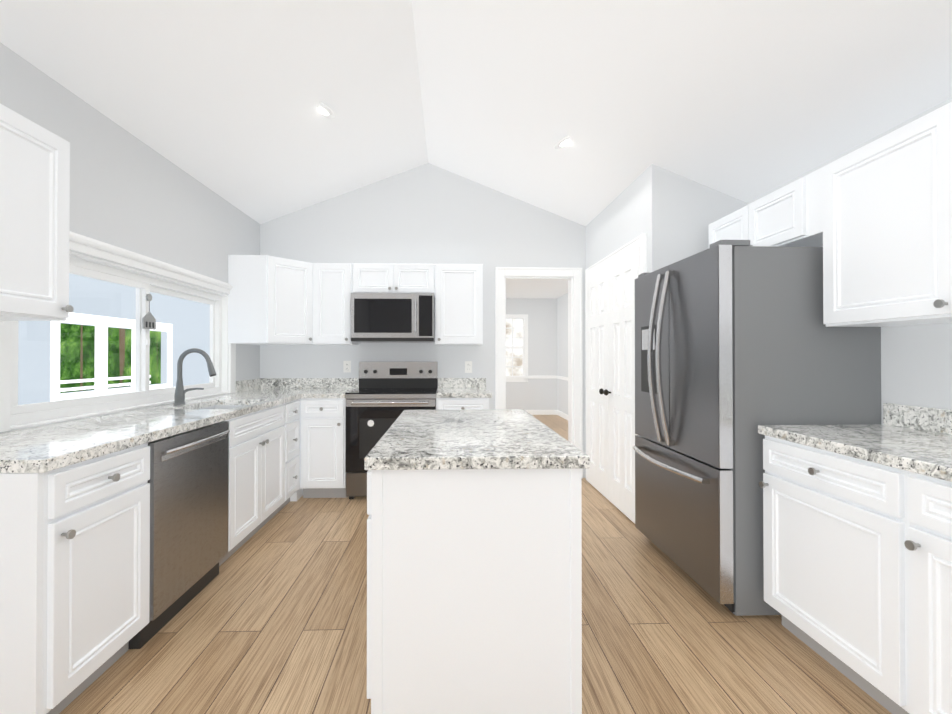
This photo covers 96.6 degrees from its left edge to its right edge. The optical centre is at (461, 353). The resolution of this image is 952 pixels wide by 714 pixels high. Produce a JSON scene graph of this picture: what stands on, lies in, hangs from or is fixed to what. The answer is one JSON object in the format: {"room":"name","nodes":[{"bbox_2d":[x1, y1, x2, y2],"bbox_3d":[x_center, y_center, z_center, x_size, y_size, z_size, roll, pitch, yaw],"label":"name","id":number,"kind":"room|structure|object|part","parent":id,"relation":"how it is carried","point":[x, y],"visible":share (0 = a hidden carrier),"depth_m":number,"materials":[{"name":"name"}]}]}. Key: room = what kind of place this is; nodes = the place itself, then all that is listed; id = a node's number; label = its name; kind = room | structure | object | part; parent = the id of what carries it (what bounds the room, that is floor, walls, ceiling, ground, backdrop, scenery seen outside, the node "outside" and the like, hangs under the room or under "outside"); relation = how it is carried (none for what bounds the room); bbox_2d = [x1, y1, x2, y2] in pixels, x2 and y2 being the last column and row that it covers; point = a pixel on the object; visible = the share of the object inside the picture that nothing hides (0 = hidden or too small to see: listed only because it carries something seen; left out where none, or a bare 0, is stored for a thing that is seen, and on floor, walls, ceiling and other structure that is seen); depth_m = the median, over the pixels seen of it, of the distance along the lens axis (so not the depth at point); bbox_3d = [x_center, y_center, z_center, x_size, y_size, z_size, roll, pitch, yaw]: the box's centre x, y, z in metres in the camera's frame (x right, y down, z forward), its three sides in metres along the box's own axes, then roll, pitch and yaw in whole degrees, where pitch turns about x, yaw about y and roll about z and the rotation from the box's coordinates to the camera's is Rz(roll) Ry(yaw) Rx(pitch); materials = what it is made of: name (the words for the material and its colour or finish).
{"room":"kitchen","nodes":[
{"label":"kitchen","id":0,"kind":"room"},
{"bbox_2d":[0,42,259,432],"bbox_3d":[-1.957,-0.046,0.826,0.140,2.564,6.960,0,0,-2],"label":"wall","id":1,"kind":"structure","parent":0,"point":[130,191],"depth_m":2.48,"materials":[{"name":"paint"}]},
{"bbox_2d":[0,104,73,320],"bbox_3d":[-1.713,-0.497,1.231,0.365,0.728,0.960,0,0,-2],"label":"upper cabinet","id":2,"kind":"object","parent":1,"relation":"attached to","point":[34,211],"visible":1,"depth_m":1.57,"materials":[{"name":"white wood"}]},
{"bbox_2d":[0,231,235,432],"bbox_3d":[-1.992,-0.129,2.686,0.182,0.925,1.980,0,0,-2],"label":"window","id":3,"kind":"structure","parent":1,"relation":"in","point":[144,286],"depth_m":2.53,"materials":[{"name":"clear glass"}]},
{"bbox_3d":[-1.992,-0.129,2.686,0.182,0.925,1.980,0,0,-2],"label":"kitchen window trim","id":4,"kind":"part","parent":3,"relation":"part of","materials":[{"name":"white wood"}]},
{"bbox_2d":[142,294,155,329],"bbox_3d":[-1.971,-0.263,2.678,0.013,0.222,0.110,0,0,-2],"label":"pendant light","id":5,"kind":"object","parent":3,"relation":"hanging from","point":[148,320],"visible":0.98,"depth_m":2.67,"materials":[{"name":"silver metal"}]},
{"bbox_2d":[0,0,427,223],"bbox_3d":[-1.128,-1.647,0.862,1.800,0.804,6.960,0,0,-2],"label":"ceiling","id":6,"kind":"structure","parent":0,"point":[222,98],"depth_m":2.45,"materials":[{"name":"paint"}]},
{"bbox_2d":[319,102,335,117],"bbox_3d":[-0.939,-1.665,2.898,0.164,0.067,0.176,0,0,-2],"label":"recessed light","id":7,"kind":"object","parent":6,"relation":"in","point":[327,111],"visible":0.67,"depth_m":2.88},
{"bbox_2d":[260,163,585,477],"bbox_3d":[-0.036,-0.338,4.307,4.190,3.195,0.120,0,0,-2],"label":"wall","id":8,"kind":"structure","parent":0,"point":[428,213],"depth_m":4.24,"materials":[{"name":"paint"}]},
{"bbox_2d":[228,255,314,344],"bbox_3d":[-1.661,-0.455,3.886,0.627,0.747,0.617,0,0,-2],"label":"upper cabinet","id":9,"kind":"object","parent":8,"relation":"attached to","point":[270,300],"visible":0.96,"depth_m":3.59,"materials":[{"name":"white wood"}]},
{"bbox_2d":[313,263,358,344],"bbox_3d":[-1.186,-0.454,4.027,0.359,0.747,0.365,0,0,-2],"label":"upper cabinet","id":10,"kind":"object","parent":8,"relation":"attached to","point":[332,287],"visible":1,"depth_m":3.88,"materials":[{"name":"white wood"}]},
{"bbox_2d":[343,361,350,371],"bbox_3d":[-1.131,0.134,4.206,0.072,0.116,0.009,0,0,-2],"label":"electrical outlet","id":11,"kind":"object","parent":8,"relation":"attached to","point":[346,366],"visible":1,"depth_m":4.20,"materials":[{"name":"plastic"}]},
{"bbox_2d":[353,263,434,296],"bbox_3d":[-0.627,-0.687,4.045,0.752,0.282,0.365,0,0,-2],"label":"upper cabinet","id":12,"kind":"object","parent":8,"relation":"attached to","point":[389,278],"visible":0.96,"depth_m":3.90,"materials":[{"name":"white wood"}]},
{"bbox_2d":[351,293,434,342],"bbox_3d":[-0.626,-0.324,4.001,0.746,0.433,0.448,0,0,-2],"label":"microwave","id":13,"kind":"object","parent":12,"relation":"attached to","point":[395,317],"visible":0.98,"depth_m":3.82,"materials":[{"name":"silver metal"}]},
{"bbox_2d":[435,264,482,344],"bbox_3d":[-0.025,-0.454,4.062,0.445,0.747,0.365,0,0,-2],"label":"upper cabinet","id":14,"kind":"object","parent":8,"relation":"attached to","point":[458,304],"visible":1,"depth_m":3.92,"materials":[{"name":"white wood"}]},
{"bbox_2d":[465,361,471,372],"bbox_3d":[0.074,0.139,4.242,0.072,0.116,0.009,0,0,-2],"label":"electrical outlet","id":15,"kind":"object","parent":8,"relation":"attached to","point":[468,366],"visible":1,"depth_m":4.24,"materials":[{"name":"plastic"}]},
{"bbox_2d":[495,267,582,478],"bbox_3d":[0.779,0.200,4.324,0.876,2.118,0.168,0,0,-2],"label":"trim","id":16,"kind":"structure","parent":8,"relation":"attached to","point":[572,277],"depth_m":4.26,"materials":[{"name":"white wood"}]},
{"bbox_2d":[59,415,891,713],"bbox_3d":[0.098,1.282,3.170,4.390,0.060,11.540,0,0,-2],"label":"floor","id":17,"kind":"structure","parent":0,"point":[271,618],"depth_m":1.81,"materials":[{"name":"brown wood"}]},
{"bbox_2d":[0,443,149,713],"bbox_3d":[-1.597,0.805,1.530,0.614,0.870,0.482,0,0,-2],"label":"base cabinet","id":18,"kind":"object","parent":17,"relation":"on","point":[74,573],"depth_m":1.40,"materials":[{"name":"white wood"}]},
{"bbox_2d":[129,421,229,648],"bbox_3d":[-1.583,0.812,2.082,0.636,0.865,0.614,0,0,-2],"label":"dishwasher","id":19,"kind":"object","parent":17,"relation":"on","point":[188,481],"visible":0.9,"depth_m":2.00,"materials":[{"name":"silver metal"}]},
{"bbox_2d":[204,399,302,522],"bbox_3d":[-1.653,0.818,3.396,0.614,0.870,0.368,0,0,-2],"label":"base cabinet","id":20,"kind":"object","parent":17,"relation":"on","point":[264,445],"depth_m":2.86,"materials":[{"name":"white wood"}]},
{"bbox_2d":[0,378,358,472],"bbox_3d":[-1.451,0.410,2.744,0.980,0.347,2.901,0,0,-2],"label":"countertop","id":21,"kind":"structure","parent":20,"relation":"on","point":[43,448],"depth_m":1.97,"materials":[{"name":"stone"}]},
{"bbox_2d":[173,348,215,404],"bbox_3d":[-1.752,0.152,2.808,0.268,0.369,0.101,0,0,-2],"label":"faucet","id":22,"kind":"object","parent":21,"relation":"on","point":[179,395],"visible":1,"depth_m":2.78,"materials":[{"name":"grey metal"}]},
{"bbox_2d":[300,398,346,497],"bbox_3d":[-1.185,0.821,3.878,0.383,0.870,0.645,0,0,-2],"label":"base cabinet","id":23,"kind":"object","parent":17,"relation":"on","point":[322,447],"visible":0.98,"depth_m":3.59,"materials":[{"name":"white wood"}]},
{"bbox_2d":[345,362,437,498],"bbox_3d":[-0.608,0.669,3.884,0.766,1.175,0.671,0,0,-2],"label":"range","id":24,"kind":"object","parent":17,"relation":"on","point":[382,398],"visible":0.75,"depth_m":3.60,"materials":[{"name":"silver metal"}]},
{"bbox_2d":[436,398,488,409],"bbox_3d":[0.005,0.822,3.914,0.455,0.870,0.645,0,0,-2],"label":"base cabinet","id":25,"kind":"object","parent":17,"relation":"on","point":[459,403],"visible":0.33,"depth_m":3.63,"materials":[{"name":"white wood"}]},
{"bbox_2d":[436,378,491,397],"bbox_3d":[0.018,0.315,3.932,0.479,0.140,0.617,0,0,-2],"label":"countertop","id":26,"kind":"structure","parent":25,"relation":"on","point":[461,387],"depth_m":4.16,"materials":[{"name":"stone"}]},
{"bbox_2d":[367,468,581,713],"bbox_3d":[0.009,0.808,1.920,0.723,0.870,1.140,0,0,-2],"label":"kitchen island","id":27,"kind":"object","parent":17,"relation":"on","point":[474,591],"visible":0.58,"depth_m":1.36,"materials":[{"name":"white wood"}]},
{"bbox_2d":[364,409,589,469],"bbox_3d":[0.035,0.351,1.933,0.714,0.040,1.190,0,0,-2],"label":"island countertop","id":28,"kind":"structure","parent":27,"relation":"on","point":[467,439],"depth_m":1.52,"materials":[{"name":"stone"}]},
{"bbox_2d":[633,240,880,615],"bbox_3d":[1.530,0.358,2.436,0.884,1.778,0.896,0,0,-2],"label":"fridge","id":29,"kind":"object","parent":17,"relation":"on","point":[737,342],"visible":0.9,"depth_m":2.00,"materials":[{"name":"silver metal"}]},
{"bbox_2d":[759,435,894,713],"bbox_3d":[1.688,0.806,1.645,0.614,0.870,0.610,0,0,-2],"label":"base cabinet","id":30,"kind":"object","parent":17,"relation":"on","point":[857,555],"depth_m":1.58,"materials":[{"name":"white wood"}]},
{"bbox_2d":[758,403,951,481],"bbox_3d":[1.715,0.293,0.731,0.617,0.140,2.475,0,0,-2],"label":"countertop","id":31,"kind":"structure","parent":30,"relation":"on","point":[915,439],"depth_m":1.66,"materials":[{"name":"stone"}]},
{"bbox_2d":[895,468,951,713],"bbox_3d":[1.706,0.802,1.035,0.614,0.870,0.610,0,0,-2],"label":"base cabinet","id":32,"kind":"object","parent":17,"relation":"on","point":[923,503],"depth_m":1.28,"materials":[{"name":"white wood"}]},
{"bbox_2d":[506,298,557,409],"bbox_3d":[0.321,0.070,8.907,3.360,2.440,0.100,0,0,-2],"label":"wall","id":33,"kind":"structure","parent":0,"point":[547,336],"depth_m":8.90,"materials":[{"name":"paint"}]},
{"bbox_2d":[506,314,567,419],"bbox_3d":[0.389,0.225,6.637,3.400,2.100,4.520,0,0,-2],"label":"trim","id":34,"kind":"structure","parent":33,"relation":"attached to","point":[525,377],"depth_m":8.87,"materials":[{"name":"white wood"}]},
{"bbox_2d":[506,280,567,298],"bbox_3d":[0.389,-1.215,6.677,3.600,0.100,4.580,0,0,-2],"label":"ceiling","id":35,"kind":"structure","parent":0,"point":[534,289],"depth_m":7.71,"materials":[{"name":"paint"}]},
{"bbox_2d":[558,293,567,414],"bbox_3d":[2.138,0.055,6.721,0.100,2.440,4.580,0,0,-2],"label":"wall","id":36,"kind":"structure","parent":0,"point":[562,301],"depth_m":8.43,"materials":[{"name":"paint"}]},
{"bbox_2d":[586,164,746,272],"bbox_3d":[1.611,-0.032,3.594,0.660,2.572,1.400,0,0,-2],"label":"wall","id":37,"kind":"structure","parent":0,"point":[672,215],"depth_m":2.90,"materials":[{"name":"paint"}]},
{"bbox_2d":[587,246,639,522],"bbox_3d":[1.232,0.240,3.583,0.092,2.004,1.107,0,0,-2],"label":"closet doors","id":38,"kind":"structure","parent":37,"relation":"in","point":[611,434],"depth_m":3.48,"materials":[{"name":"white wood"}]},
{"bbox_2d":[585,233,646,479],"bbox_3d":[1.267,0.209,3.585,0.028,2.090,1.255,0,0,-2],"label":"trim","id":39,"kind":"structure","parent":37,"relation":"attached to","point":[641,240],"depth_m":3.47,"materials":[{"name":"white wood"}]},
{"bbox_2d":[411,0,951,225],"bbox_3d":[0.966,-1.520,0.923,2.390,1.057,6.960,0,0,-2],"label":"ceiling","id":40,"kind":"structure","parent":0,"point":[746,101],"depth_m":2.25,"materials":[{"name":"paint"}]},
{"bbox_2d":[553,135,569,148],"bbox_3d":[0.739,-1.508,3.018,0.164,0.068,0.176,0,0,-2],"label":"recessed light","id":41,"kind":"object","parent":40,"relation":"in","point":[561,142],"visible":0.69,"depth_m":2.99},
{"bbox_2d":[747,98,951,423],"bbox_3d":[2.091,0.080,0.947,0.140,2.313,6.960,0,0,-2],"label":"wall","id":42,"kind":"structure","parent":0,"point":[916,365],"depth_m":1.86,"materials":[{"name":"paint"}]},
{"bbox_2d":[709,167,822,247],"bbox_3d":[1.791,-0.709,2.381,0.365,0.300,0.845,0,0,-2],"label":"upper cabinet","id":43,"kind":"object","parent":42,"relation":"attached to","point":[790,215],"visible":0.52,"depth_m":2.18,"materials":[{"name":"white wood"}]},
{"bbox_2d":[823,102,951,326],"bbox_3d":[1.836,-0.495,1.423,0.335,0.740,1.060,0,0,-2],"label":"upper cabinet","id":44,"kind":"object","parent":42,"relation":"attached to","point":[887,230],"visible":1,"depth_m":1.62,"materials":[{"name":"white wood"}]},
{"label":"outside","id":45,"kind":"structure","parent":0,"visible":0},
{"bbox_2d":[60,323,160,392],"bbox_3d":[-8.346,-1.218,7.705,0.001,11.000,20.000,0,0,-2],"label":"trees","id":46,"kind":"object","parent":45,"point":[116,365],"depth_m":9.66,"materials":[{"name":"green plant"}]},
{"bbox_2d":[18,273,209,404],"bbox_3d":[-3.614,0.139,5.037,2.900,2.450,9.800,0,0,-2],"label":"porch","id":47,"kind":"object","parent":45,"point":[89,288],"depth_m":5.68,"materials":[{"name":"white paint"}]},
{"bbox_2d":[506,319,522,375],"bbox_3d":[1.075,-0.118,9.131,1.080,1.820,0.001,0,0,-2],"label":"window","id":48,"kind":"structure","parent":45,"point":[517,371],"depth_m":9.13,"materials":[{"name":"glass"}]}
]}

